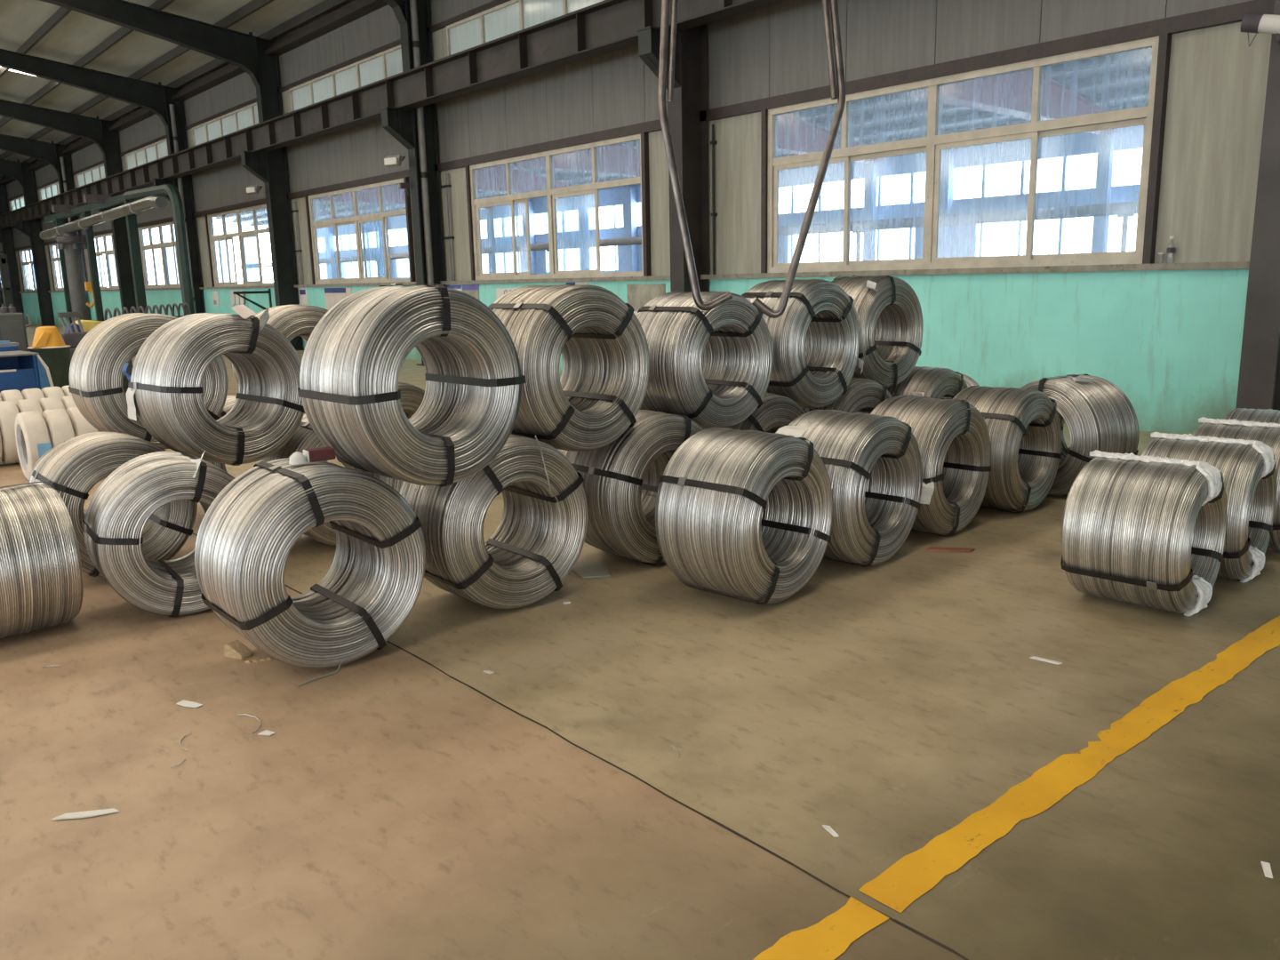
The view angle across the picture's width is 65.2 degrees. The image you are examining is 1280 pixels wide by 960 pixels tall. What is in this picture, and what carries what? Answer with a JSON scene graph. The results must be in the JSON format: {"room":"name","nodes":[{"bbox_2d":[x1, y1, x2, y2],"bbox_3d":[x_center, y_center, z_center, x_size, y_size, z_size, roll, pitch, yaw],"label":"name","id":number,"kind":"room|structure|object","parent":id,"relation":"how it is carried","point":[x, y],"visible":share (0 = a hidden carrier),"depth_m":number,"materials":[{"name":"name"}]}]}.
{"room":"factory warehouse","nodes":[
{"label":"factory warehouse","id":0,"kind":"room"},
{"bbox_2d":[0,0,350,177],"bbox_3d":[-19.221,-9.460,17.008,24.385,1.808,79.000,-11,15,-39],"label":"ceiling","id":1,"kind":"structure","parent":0,"point":[33,28],"depth_m":24.73,"materials":[{"name":"grey metal"}]},
{"bbox_2d":[0,65,35,76],"bbox_3d":[-17.963,-11.315,26.941,3.450,0.468,0.700,-11,15,-39],"label":"roof light","id":2,"kind":"object","parent":1,"relation":"attached to","point":[3,71],"depth_m":27.54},
{"bbox_2d":[657,0,845,318],"bbox_3d":[0.460,-4.084,4.124,0.866,6.743,0.403,-1,11,2],"label":"hook","id":3,"kind":"object","parent":1,"relation":"hanging from","point":[840,94],"visible":1,"depth_m":4.59,"materials":[{"name":"metal"}]},
{"bbox_2d":[0,0,1271,434],"bbox_3d":[-9.946,-7.007,25.542,0.220,7.090,79.000,-11,15,-39],"label":"wall","id":4,"kind":"structure","parent":0,"point":[1171,340],"depth_m":10.79,"materials":[{"name":"teal paint"}]},
{"bbox_2d":[17,248,37,291],"bbox_3d":[-28.459,-9.830,46.882,0.180,1.950,4.740,-11,15,-39],"label":"window","id":5,"kind":"structure","parent":4,"relation":"in","point":[22,265],"depth_m":47.82,"materials":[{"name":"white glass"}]},
{"bbox_2d":[39,181,59,199],"bbox_3d":[-24.011,-11.697,41.145,0.080,0.940,5.700,-11,15,-39],"label":"window","id":6,"kind":"structure","parent":4,"relation":"in","point":[51,190],"depth_m":41.84,"materials":[{"name":"glass"}]},
{"bbox_2d":[48,243,63,290],"bbox_3d":[-23.949,-8.889,41.710,0.180,1.950,4.740,-11,15,-39],"label":"window","id":7,"kind":"structure","parent":4,"relation":"in","point":[52,260],"depth_m":43.26,"materials":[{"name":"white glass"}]},
{"bbox_2d":[76,163,105,187],"bbox_3d":[-19.501,-10.757,35.973,0.080,0.940,5.700,-11,15,-39],"label":"window","id":8,"kind":"structure","parent":4,"relation":"in","point":[95,173],"depth_m":36.38,"materials":[{"name":"glass"}]},
{"bbox_2d":[86,232,119,289],"bbox_3d":[-19.439,-7.949,36.538,0.180,1.950,4.740,-11,15,-39],"label":"window","id":9,"kind":"structure","parent":4,"relation":"in","point":[106,252],"depth_m":36.55,"materials":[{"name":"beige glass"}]},
{"bbox_2d":[124,138,167,169],"bbox_3d":[-14.991,-9.816,30.802,0.080,0.940,5.700,-11,15,-39],"label":"window","id":10,"kind":"structure","parent":4,"relation":"in","point":[156,150],"depth_m":31.11,"materials":[{"name":"glass"}]},
{"bbox_2d":[137,221,180,288],"bbox_3d":[-14.929,-7.008,31.367,0.180,1.950,4.740,-11,15,-39],"label":"window","id":11,"kind":"structure","parent":4,"relation":"in","point":[163,245],"depth_m":31.44,"materials":[{"name":"beige metal"}]},
{"bbox_2d":[0,0,387,184],"bbox_3d":[-10.167,-10.110,24.785,0.380,0.240,79.000,-11,15,-39],"label":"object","id":12,"kind":"structure","parent":4,"relation":"attached to","point":[357,9],"depth_m":22.48,"materials":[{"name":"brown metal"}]},
{"bbox_2d":[192,102,258,145],"bbox_3d":[-10.481,-8.875,25.630,0.080,0.940,5.700,-11,15,-39],"label":"window","id":13,"kind":"structure","parent":4,"relation":"in","point":[244,117],"depth_m":25.75,"materials":[{"name":"glass"}]},
{"bbox_2d":[204,203,273,287],"bbox_3d":[-10.419,-6.067,26.195,0.180,1.950,4.740,-11,15,-39],"label":"window","id":14,"kind":"structure","parent":4,"relation":"in","point":[212,238],"depth_m":26.71,"materials":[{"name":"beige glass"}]},
{"bbox_2d":[7,0,510,201],"bbox_3d":[-10.023,-9.291,25.059,0.250,0.080,79.000,-11,15,-39],"label":"trim","id":15,"kind":"structure","parent":4,"relation":"attached to","point":[439,26],"depth_m":20.91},
{"bbox_2d":[290,200,303,284],"bbox_3d":[-7.989,-5.518,23.352,0.065,1.890,0.260,-11,15,-39],"label":"conduit","id":16,"kind":"object","parent":4,"relation":"attached to","point":[295,211],"visible":1,"depth_m":23.28,"materials":[{"name":"grey plastic"}]},
{"bbox_2d":[324,288,351,310],"bbox_3d":[-6.662,-3.995,22.124,0.010,0.490,1.400,-11,15,-39],"label":"notice","id":17,"kind":"object","parent":4,"relation":"attached to","point":[333,296],"visible":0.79,"depth_m":22.25,"materials":[{"name":"paper"}]},
{"bbox_2d":[289,44,402,111],"bbox_3d":[-5.971,-7.935,20.459,0.080,0.940,5.700,-11,15,-39],"label":"window","id":18,"kind":"structure","parent":4,"relation":"in","point":[388,63],"depth_m":20.33,"materials":[{"name":"glass"}]},
{"bbox_2d":[304,176,415,284],"bbox_3d":[-5.909,-5.127,21.024,0.180,1.950,4.740,-11,15,-39],"label":"window","id":19,"kind":"structure","parent":4,"relation":"in","point":[358,220],"depth_m":20.95,"materials":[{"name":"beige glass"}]},
{"bbox_2d":[440,173,455,280],"bbox_3d":[-3.479,-4.578,18.180,0.065,1.890,0.260,-11,15,-39],"label":"conduit","id":20,"kind":"object","parent":4,"relation":"attached to","point":[446,177],"visible":1,"depth_m":18.11,"materials":[{"name":"grey plastic"}]},
{"bbox_2d":[445,0,604,55],"bbox_3d":[-1.461,-6.994,15.287,0.080,0.940,5.700,-11,15,-39],"label":"window","id":21,"kind":"structure","parent":4,"relation":"in","point":[512,16],"depth_m":16.04,"materials":[{"name":"glass"}]},
{"bbox_2d":[464,132,651,280],"bbox_3d":[-1.399,-4.186,15.852,0.180,1.950,4.740,-11,15,-39],"label":"window","id":22,"kind":"structure","parent":4,"relation":"in","point":[474,204],"depth_m":15.79,"materials":[{"name":"beige metal"}]},
{"bbox_2d":[18,261,1249,293],"bbox_3d":[-9.920,-5.000,25.930,0.310,0.060,79.000,-11,15,-39],"label":"trim","id":23,"kind":"structure","parent":4,"relation":"attached to","point":[1226,265],"depth_m":11.29,"materials":[{"name":"metal"}]},
{"bbox_2d":[0,0,1274,254],"bbox_3d":[-9.972,-7.002,25.520,0.250,0.130,79.000,-11,15,-39],"label":"trim","id":24,"kind":"structure","parent":4,"relation":"attached to","point":[1232,13],"depth_m":10.77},
{"bbox_2d":[626,283,665,315],"bbox_3d":[0.087,-2.577,14.386,0.010,0.470,0.830,-11,15,-39],"label":"notice","id":25,"kind":"object","parent":4,"relation":"attached to","point":[638,295],"visible":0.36,"depth_m":14.43,"materials":[{"name":"white paper"}]},
{"bbox_2d":[710,124,717,274],"bbox_3d":[0.966,-3.651,13.083,0.065,1.890,0.060,-11,15,-39],"label":"conduit","id":26,"kind":"object","parent":4,"relation":"attached to","point":[713,141],"visible":1,"depth_m":13.05,"materials":[{"name":"grey metal"}]},
{"bbox_2d":[760,32,1171,272],"bbox_3d":[3.111,-3.245,10.681,0.180,1.950,4.740,-11,15,-39],"label":"window","id":27,"kind":"structure","parent":4,"relation":"in","point":[1152,116],"depth_m":10.27,"materials":[{"name":"beige metal"}]},
{"bbox_2d":[0,322,1279,959],"bbox_3d":[-18.971,-1.697,18.637,24.185,0.201,79.000,-11,15,-39],"label":"floor","id":28,"kind":"structure","parent":0,"point":[411,800],"depth_m":3.09,"materials":[{"name":"concrete"}]},
{"bbox_2d":[0,254,14,312],"bbox_3d":[-20.613,-5.740,31.805,0.284,2.600,6.300,-11,15,-39],"label":"frame","id":29,"kind":"object","parent":28,"relation":"on","point":[6,290],"visible":0.49,"depth_m":29.37,"materials":[{"name":"metal"}]},
{"bbox_2d":[0,400,19,463],"bbox_3d":[-5.613,-0.423,8.899,0.168,0.560,0.560,-11,15,-39],"label":"ring","id":30,"kind":"object","parent":28,"relation":"on","point":[9,410],"visible":0.58,"depth_m":8.70,"materials":[{"name":"plastic"}]},
{"bbox_2d":[0,177,23,312],"bbox_3d":[-39.864,-10.260,41.498,23.913,8.476,0.440,-11,15,-39],"label":"frame","id":31,"kind":"object","parent":28,"relation":"on","point":[6,239],"visible":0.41,"depth_m":49.12,"materials":[{"name":"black metal"}]},
{"bbox_2d":[0,389,23,403],"bbox_3d":[-6.184,-0.611,9.896,0.168,0.560,0.560,-11,15,-39],"label":"ring","id":32,"kind":"object","parent":28,"relation":"on","point":[14,395],"visible":0.13,"depth_m":9.74,"materials":[{"name":"plastic"}]},
{"bbox_2d":[0,304,31,351],"bbox_3d":[-9.032,-1.774,14.016,0.957,1.340,0.825,-11,15,-39],"label":"cabinet","id":33,"kind":"object","parent":28,"relation":"on","point":[12,325],"visible":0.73,"depth_m":13.80,"materials":[{"name":"metal"}]},
{"bbox_2d":[0,350,53,392],"bbox_3d":[-7.523,-1.097,11.859,0.870,0.800,0.800,-12,16,-43],"label":"trough","id":34,"kind":"object","parent":28,"relation":"on","point":[20,370],"visible":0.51,"depth_m":11.76,"materials":[{"name":"paint"}]},
{"bbox_2d":[0,354,39,392],"bbox_3d":[-7.572,-1.225,11.787,0.700,0.480,0.700,-12,16,-43],"label":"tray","id":35,"kind":"object","parent":34,"relation":"on","point":[19,372],"depth_m":11.75,"materials":[{"name":"blue paint"}]},
{"bbox_2d":[0,159,55,326],"bbox_3d":[-35.355,-9.319,36.327,23.913,8.476,0.440,-11,15,-39],"label":"frame","id":36,"kind":"object","parent":28,"relation":"on","point":[15,170],"visible":0.94,"depth_m":43.79,"materials":[{"name":"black metal"}]},
{"bbox_2d":[16,399,43,414],"bbox_3d":[-5.471,-0.447,9.004,0.168,0.560,0.560,-11,15,-39],"label":"ring","id":37,"kind":"object","parent":28,"relation":"on","point":[26,404],"visible":0.19,"depth_m":8.85,"materials":[{"name":"plastic"}]},
{"bbox_2d":[14,410,51,480],"bbox_3d":[-4.891,-0.273,8.077,0.168,0.560,0.564,-11,15,-39],"label":"ring","id":38,"kind":"object","parent":28,"relation":"on","point":[32,436],"visible":0.78,"depth_m":7.90,"materials":[{"name":"plastic"}]},
{"bbox_2d":[21,388,45,400],"bbox_3d":[-6.039,-0.635,9.999,0.168,0.560,0.560,-11,15,-39],"label":"ring","id":39,"kind":"object","parent":28,"relation":"on","point":[36,394],"visible":0.13,"depth_m":9.85,"materials":[{"name":"plastic"}]},
{"bbox_2d":[0,133,79,235],"bbox_3d":[-30.845,-8.378,31.155,23.913,8.476,0.440,-11,15,-39],"label":"frame","id":40,"kind":"object","parent":28,"relation":"on","point":[51,153],"visible":0.47,"depth_m":37.77,"materials":[{"name":"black metal"}]},
{"bbox_2d":[0,480,83,638],"bbox_3d":[-2.839,0.365,4.434,0.533,0.666,0.672,-12,15,-42],"label":"coil","id":41,"kind":"object","parent":28,"relation":"on","point":[42,581],"visible":1,"depth_m":4.30,"materials":[{"name":"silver metal"}]},
{"bbox_2d":[27,326,71,388],"bbox_3d":[-7.698,-1.478,13.107,0.500,1.060,0.500,-11,15,-39],"label":"bin","id":42,"kind":"object","parent":28,"relation":"on","point":[48,342],"visible":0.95,"depth_m":12.94,"materials":[{"name":"yellow paint"}]},
{"bbox_2d":[38,397,65,410],"bbox_3d":[-5.340,-0.474,9.121,0.168,0.560,0.560,-11,15,-39],"label":"ring","id":43,"kind":"object","parent":28,"relation":"on","point":[46,403],"visible":0.12,"depth_m":8.97,"materials":[{"name":"plastic"}]},
{"bbox_2d":[41,408,75,447],"bbox_3d":[-4.753,-0.298,8.187,0.168,0.560,0.560,-11,15,-39],"label":"ring","id":44,"kind":"object","parent":28,"relation":"on","point":[60,428],"visible":0.34,"depth_m":7.99,"materials":[{"name":"plastic"}]},
{"bbox_2d":[0,99,136,314],"bbox_3d":[-26.335,-7.438,25.984,23.913,8.476,0.440,-11,15,-39],"label":"frame","id":45,"kind":"object","parent":28,"relation":"on","point":[95,130],"visible":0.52,"depth_m":32.87,"materials":[{"name":"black metal"}]},
{"bbox_2d":[56,231,91,320],"bbox_3d":[-16.571,-5.675,29.515,0.800,3.200,0.800,-11,15,-39],"label":"duct","id":46,"kind":"object","parent":28,"relation":"on","point":[71,243],"visible":0.84,"depth_m":29.27,"materials":[{"name":"grey"}]},
{"bbox_2d":[65,407,98,436],"bbox_3d":[-4.630,-0.327,8.314,0.168,0.560,0.560,-11,15,-39],"label":"ring","id":47,"kind":"object","parent":28,"relation":"on","point":[81,426],"visible":0.16,"depth_m":8.11,"materials":[{"name":"plastic"}]},
{"bbox_2d":[51,808,119,820],"bbox_3d":[-1.613,0.974,2.917,0.180,0.006,0.032,-3,12,-10],"label":"paper scrap","id":48,"kind":"object","parent":28,"relation":"on","point":[88,813],"visible":1,"depth_m":2.92,"materials":[{"name":"paper"}]},
{"bbox_2d":[57,312,131,395],"bbox_3d":[-7.885,-1.802,14.358,1.100,1.210,0.840,-11,15,-39],"label":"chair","id":49,"kind":"object","parent":28,"relation":"on","point":[72,339],"visible":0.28,"depth_m":14.08,"materials":[{"name":"grey"}]},
{"bbox_2d":[65,320,132,372],"bbox_3d":[-8.529,-1.988,15.738,0.870,1.058,0.550,-11,15,-39],"label":"guard","id":50,"kind":"object","parent":28,"relation":"on","point":[87,325],"visible":0.12,"depth_m":15.41,"materials":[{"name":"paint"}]},
{"bbox_2d":[0,48,205,313],"bbox_3d":[-21.825,-6.497,20.812,23.913,8.476,0.440,-11,15,-39],"label":"frame","id":51,"kind":"object","parent":28,"relation":"on","point":[156,98],"visible":0.64,"depth_m":27.23,"materials":[{"name":"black metal"}]},
{"bbox_2d":[168,104,196,313],"bbox_3d":[-12.903,-7.218,28.357,0.136,6.480,0.155,-11,15,-39],"label":"drain pipe","id":52,"kind":"object","parent":51,"relation":"attached to","point":[171,106],"visible":0.52,"depth_m":28.07,"materials":[{"name":"grey plastic"}]},
{"bbox_2d":[30,431,197,577],"bbox_3d":[-2.836,0.126,5.400,0.747,0.752,0.496,-11,15,-39],"label":"coil","id":53,"kind":"object","parent":28,"relation":"on","point":[77,464],"visible":0.41,"depth_m":5.18,"materials":[{"name":"metal"}]},
{"bbox_2d":[121,303,305,465],"bbox_3d":[-2.227,-0.515,5.329,0.572,0.844,0.794,9,16,43],"label":"coil","id":54,"kind":"object","parent":53,"relation":"on","point":[164,390],"visible":0.95,"depth_m":5.18,"materials":[{"name":"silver metal"}]},
{"bbox_2d":[43,184,194,323],"bbox_3d":[-14.307,-5.487,26.556,0.620,3.900,13.220,-11,15,-39],"label":"gantry","id":55,"kind":"object","parent":28,"relation":"on","point":[96,202],"visible":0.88,"depth_m":24.51,"materials":[{"name":"metal"}]},
{"bbox_2d":[39,195,167,239],"bbox_3d":[-14.537,-6.883,26.575,0.300,0.458,12.515,-11,15,-39],"label":"duct","id":56,"kind":"object","parent":55,"relation":"hanging from","point":[136,207],"visible":0.94,"depth_m":24.96,"materials":[{"name":"grey metal"}]},
{"bbox_2d":[104,302,191,320],"bbox_3d":[-9.233,-2.740,19.165,0.242,1.211,5.482,-3,12,-9],"label":"rack","id":57,"kind":"object","parent":28,"relation":"on","point":[159,310],"visible":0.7,"depth_m":19.04,"materials":[{"name":"grey"}]},
{"bbox_2d":[81,450,234,617],"bbox_3d":[-2.194,0.229,4.737,0.734,0.780,0.563,-10,14,-36],"label":"coil","id":58,"kind":"object","parent":28,"relation":"on","point":[116,516],"visible":0.66,"depth_m":4.53,"materials":[{"name":"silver metal"}]},
{"bbox_2d":[38,0,304,350],"bbox_3d":[-17.315,-5.556,15.641,23.913,8.476,0.440,-11,15,-39],"label":"frame","id":59,"kind":"object","parent":28,"relation":"on","point":[244,51],"visible":0.88,"depth_m":22.56,"materials":[{"name":"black metal"}]},
{"bbox_2d":[201,395,261,472],"bbox_3d":[-2.668,-0.166,6.753,0.779,0.784,0.517,-11,15,-39],"label":"coil","id":60,"kind":"object","parent":28,"relation":"on","point":[230,400],"visible":0.02,"depth_m":6.44,"materials":[{"name":"metal"}]},
{"bbox_2d":[68,312,228,448],"bbox_3d":[-2.994,-0.607,6.105,0.813,0.809,0.533,-11,15,-39],"label":"coil","id":61,"kind":"object","parent":60,"relation":"on","point":[96,387],"visible":0.47,"depth_m":5.79,"materials":[{"name":"metal"}]},
{"bbox_2d":[232,304,327,384],"bbox_3d":[-2.476,-0.858,7.247,0.803,0.809,0.533,-11,15,-39],"label":"coil","id":62,"kind":"object","parent":60,"relation":"on","point":[292,321],"visible":0.18,"depth_m":6.97,"materials":[{"name":"metal"}]},
{"bbox_2d":[224,639,273,663],"bbox_3d":[-1.615,0.707,4.121,0.220,0.059,0.072,4,12,24],"label":"chock","id":63,"kind":"object","parent":28,"relation":"on","point":[235,649],"visible":0.99,"depth_m":4.13,"materials":[{"name":"wood"}]},
{"bbox_2d":[194,457,425,687],"bbox_3d":[-1.327,0.327,4.087,0.808,0.803,0.569,-11,15,-39],"label":"coil","id":64,"kind":"object","parent":28,"relation":"on","point":[373,581],"visible":0.99,"depth_m":3.92,"materials":[{"name":"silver metal"}]},
{"bbox_2d":[288,446,335,464],"bbox_3d":[-1.315,-0.098,4.004,0.180,0.046,0.073,-9,14,-35],"label":"block","id":65,"kind":"object","parent":64,"relation":"on","point":[321,453],"visible":1,"depth_m":3.99,"materials":[{"name":"red paper"}]},
{"bbox_2d":[297,283,525,487],"bbox_3d":[-0.942,-0.403,4.167,0.811,0.818,0.533,-12,15,-42],"label":"coil","id":66,"kind":"object","parent":64,"relation":"on","point":[353,358],"visible":1,"depth_m":3.98,"materials":[{"name":"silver metal"}]},
{"bbox_2d":[261,413,403,546],"bbox_3d":[-1.795,-0.021,5.934,0.785,0.779,0.517,-11,15,-39],"label":"coil","id":67,"kind":"object","parent":28,"relation":"on","point":[304,437],"visible":0.09,"depth_m":5.66,"materials":[{"name":"metal"}]},
{"bbox_2d":[336,382,424,469],"bbox_3d":[-1.910,-0.363,7.646,0.779,0.784,0.517,-11,15,-39],"label":"coil","id":68,"kind":"object","parent":28,"relation":"on","point":[412,396],"visible":0.06,"depth_m":7.47,"materials":[{"name":"metal"}]},
{"bbox_2d":[379,0,446,366],"bbox_3d":[-12.805,-4.616,10.469,23.913,8.476,0.440,-11,15,-39],"label":"frame","id":69,"kind":"object","parent":28,"relation":"on","point":[401,124],"visible":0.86,"depth_m":17.93,"materials":[{"name":"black metal"}]},
{"bbox_2d":[409,0,433,285],"bbox_3d":[-3.884,-5.336,18.014,0.136,6.480,0.155,-11,15,-39],"label":"drain pipe","id":70,"kind":"object","parent":69,"relation":"attached to","point":[415,43],"visible":0.65,"depth_m":17.89,"materials":[{"name":"grey plastic"}]},
{"bbox_2d":[400,434,587,608],"bbox_3d":[-0.685,0.180,4.748,0.802,0.809,0.560,-11,15,-39],"label":"coil","id":71,"kind":"object","parent":28,"relation":"on","point":[539,539],"visible":0.84,"depth_m":4.58,"materials":[{"name":"metal"}]},
{"bbox_2d":[488,284,649,451],"bbox_3d":[-0.392,-0.561,4.980,0.803,0.808,0.533,-12,15,-42],"label":"coil","id":72,"kind":"object","parent":71,"relation":"on","point":[599,394],"visible":0.86,"depth_m":4.81,"materials":[{"name":"metal"}]},
{"bbox_2d":[571,560,610,578],"bbox_3d":[-0.269,0.469,5.270,0.200,0.008,0.340,-5,12,-20],"label":"cardboard piece","id":73,"kind":"object","parent":28,"relation":"on","point":[583,569],"visible":0.76,"depth_m":5.24,"materials":[{"name":"cardboard"}]},
{"bbox_2d":[563,409,703,565],"bbox_3d":[0.016,0.027,5.432,0.803,0.809,0.569,-11,15,-39],"label":"coil","id":74,"kind":"object","parent":28,"relation":"on","point":[620,484],"visible":0.65,"depth_m":5.14,"materials":[{"name":"metal"}]},
{"bbox_2d":[636,24,709,292],"bbox_3d":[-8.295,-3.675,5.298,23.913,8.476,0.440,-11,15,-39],"label":"column","id":75,"kind":"structure","parent":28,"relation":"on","point":[689,135],"depth_m":12.94,"materials":[{"name":"brown metal"}]},
{"bbox_2d":[655,425,832,604],"bbox_3d":[0.503,0.151,4.746,0.527,0.810,0.799,9,16,43],"label":"coil","id":76,"kind":"object","parent":28,"relation":"on","point":[746,515],"visible":1,"depth_m":4.54,"materials":[{"name":"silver metal"}]},
{"bbox_2d":[703,392,807,432],"bbox_3d":[0.663,-0.147,6.229,0.803,0.808,0.533,-11,15,-41],"label":"coil","id":77,"kind":"object","parent":28,"relation":"on","point":[776,412],"visible":0.11,"depth_m":5.96,"materials":[{"name":"metal"}]},
{"bbox_2d":[635,291,773,429],"bbox_3d":[0.338,-0.685,5.715,0.778,0.771,0.513,-11,15,-39],"label":"coil","id":78,"kind":"object","parent":77,"relation":"on","point":[713,368],"visible":0.83,"depth_m":5.53,"materials":[{"name":"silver metal"}]},
{"bbox_2d":[740,279,863,407],"bbox_3d":[1.007,-0.879,6.440,0.809,0.809,0.578,-11,15,-41],"label":"coil","id":79,"kind":"object","parent":77,"relation":"on","point":[815,340],"visible":0.8,"depth_m":6.26,"materials":[{"name":"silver metal"}]},
{"bbox_2d":[800,377,891,413],"bbox_3d":[1.379,-0.315,6.984,0.803,0.808,0.533,-10,14,-38],"label":"coil","id":80,"kind":"object","parent":28,"relation":"on","point":[861,395],"visible":0.22,"depth_m":6.70,"materials":[{"name":"metal"}]},
{"bbox_2d":[831,274,923,390],"bbox_3d":[1.639,-1.074,7.275,0.808,0.817,0.551,-11,15,-39],"label":"coil","id":81,"kind":"object","parent":80,"relation":"on","point":[889,310],"visible":0.63,"depth_m":7.13,"materials":[{"name":"metal"}]},
{"bbox_2d":[788,409,922,567],"bbox_3d":[1.093,0.032,5.319,0.525,0.791,0.797,10,16,44],"label":"coil","id":82,"kind":"object","parent":28,"relation":"on","point":[873,462],"visible":0.74,"depth_m":5.11,"materials":[{"name":"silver metal"}]},
{"bbox_2d":[888,366,967,399],"bbox_3d":[2.116,-0.462,7.626,0.806,0.806,0.533,-12,15,-42],"label":"coil","id":83,"kind":"object","parent":28,"relation":"on","point":[935,382],"visible":0.17,"depth_m":7.35,"materials":[{"name":"metal"}]},
{"bbox_2d":[870,391,991,535],"bbox_3d":[1.657,-0.100,5.880,0.819,0.808,0.534,-12,16,-43],"label":"coil","id":84,"kind":"object","parent":28,"relation":"on","point":[952,436],"visible":0.66,"depth_m":5.72,"materials":[{"name":"metal"}]},
{"bbox_2d":[924,546,974,552],"bbox_3d":[1.694,0.382,5.478,0.270,0.012,0.060,1,12,9],"label":"scrap","id":85,"kind":"object","parent":28,"relation":"on","point":[932,548],"visible":1,"depth_m":5.46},
{"bbox_2d":[952,385,1062,512],"bbox_3d":[2.296,-0.205,6.399,0.777,0.780,0.514,-11,15,-41],"label":"coil","id":86,"kind":"object","parent":28,"relation":"on","point":[1023,425],"visible":0.6,"depth_m":6.19,"materials":[{"name":"metal"}]},
{"bbox_2d":[752,616,1279,959],"bbox_3d":[0.392,1.060,2.285,15.190,0.001,0.140,-11,15,-39],"label":"floor marking","id":87,"kind":"object","parent":28,"relation":"on","point":[917,872],"depth_m":2.83,"materials":[{"name":"paint"}]},
{"bbox_2d":[1020,374,1139,495],"bbox_3d":[2.895,-0.314,6.801,0.525,0.814,0.798,-8,13,-30],"label":"coil","id":88,"kind":"object","parent":28,"relation":"on","point":[1098,415],"visible":0.46,"depth_m":6.50,"materials":[{"name":"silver metal"}]},
{"bbox_2d":[1060,449,1227,615],"bbox_3d":[2.283,0.236,4.511,0.660,0.707,0.552,-12,16,-43],"label":"coil","id":89,"kind":"object","parent":28,"relation":"on","point":[1145,531],"visible":1,"depth_m":4.33,"materials":[{"name":"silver metal"}]},
{"bbox_2d":[1140,431,1276,582],"bbox_3d":[2.791,0.132,4.958,0.556,0.712,0.665,10,16,44],"label":"coil","id":90,"kind":"object","parent":28,"relation":"on","point":[1247,468],"visible":0.41,"depth_m":4.75,"materials":[{"name":"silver metal"}]},
{"bbox_2d":[1192,416,1279,550],"bbox_3d":[3.297,0.026,5.438,0.660,0.707,0.552,-12,16,-43],"label":"coil","id":91,"kind":"object","parent":28,"relation":"on","point":[1268,434],"visible":0.23,"depth_m":5.29,"materials":[{"name":"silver metal"}]},
{"bbox_2d":[1223,408,1279,423],"bbox_3d":[3.760,-0.087,5.954,0.533,0.664,0.660,10,16,44],"label":"coil","id":92,"kind":"object","parent":28,"relation":"on","point":[1268,415],"visible":0.1,"depth_m":5.88,"materials":[{"name":"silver metal"}]},
{"bbox_2d":[1235,0,1279,410],"bbox_3d":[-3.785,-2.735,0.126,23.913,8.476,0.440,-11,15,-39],"label":"column","id":93,"kind":"structure","parent":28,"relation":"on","point":[1259,380],"depth_m":8.00,"materials":[{"name":"grey metal"}]},
{"bbox_2d":[0,0,786,229],"bbox_3d":[-10.376,-8.091,24.636,0.320,0.590,77.500,-11,15,-39],"label":"beam","id":94,"kind":"structure","parent":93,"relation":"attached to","point":[606,26],"depth_m":16.39,"materials":[{"name":"metal"}]},
{"bbox_2d":[1240,12,1279,47],"bbox_3d":[4.764,-3.421,7.564,0.389,0.266,0.147,9,15,41],"label":"security camera","id":95,"kind":"object","parent":93,"relation":"attached to","point":[1252,22],"visible":1,"depth_m":7.55,"materials":[{"name":"white plastic"}]},
{"bbox_2d":[1240,12,1264,33],"bbox_3d":[4.672,-3.485,7.631,0.120,0.138,0.140,26,27,37],"label":"hood","id":96,"kind":"object","parent":95,"relation":"attached to","point":[1252,22],"depth_m":7.59,"materials":[{"name":"grey"}]},
{"bbox_2d":[316,124,1143,279],"bbox_3d":[2.407,-8.386,36.064,0.500,5.100,79.000,-11,15,-39],"label":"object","id":97,"kind":"structure","parent":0,"point":[955,241],"depth_m":30.09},
{"bbox_3d":[-3.564,-4.638,31.539,16.395,0.200,79.000,-11,15,-39],"label":"floor","id":98,"kind":"structure","parent":0,"visible":0},
{"bbox_2d":[314,185,495,272],"bbox_3d":[-12.333,-9.420,40.512,15.115,6.015,0.440,-11,15,-39],"label":"rafter","id":99,"kind":"object","parent":98,"relation":"on","point":[393,195],"visible":0.15,"depth_m":41.58,"materials":[{"name":"metal"}]},
{"bbox_2d":[390,166,590,270],"bbox_3d":[-7.823,-8.479,35.340,15.115,6.015,0.440,-11,15,-39],"label":"rafter","id":100,"kind":"object","parent":98,"relation":"on","point":[493,179],"visible":0.2,"depth_m":37.76,"materials":[{"name":"metal"}]},
{"bbox_2d":[236,201,1138,277],"bbox_3d":[-0.565,-6.710,33.778,0.251,2.846,73.000,-11,15,-39],"label":"beam","id":101,"kind":"structure","parent":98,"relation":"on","point":[1129,209],"depth_m":25.20,"materials":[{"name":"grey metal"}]},
{"bbox_2d":[777,113,879,260],"bbox_3d":[1.197,-6.598,24.997,15.115,6.015,0.440,-11,15,-39],"label":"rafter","id":102,"kind":"object","parent":98,"relation":"on","point":[796,135],"visible":0.2,"depth_m":27.65,"materials":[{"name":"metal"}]},
{"bbox_2d":[896,69,1119,252],"bbox_3d":[5.707,-5.657,19.826,15.115,6.015,0.440,-11,15,-39],"label":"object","id":103,"kind":"object","parent":98,"relation":"on","point":[1008,94],"visible":0.32,"depth_m":21.87,"materials":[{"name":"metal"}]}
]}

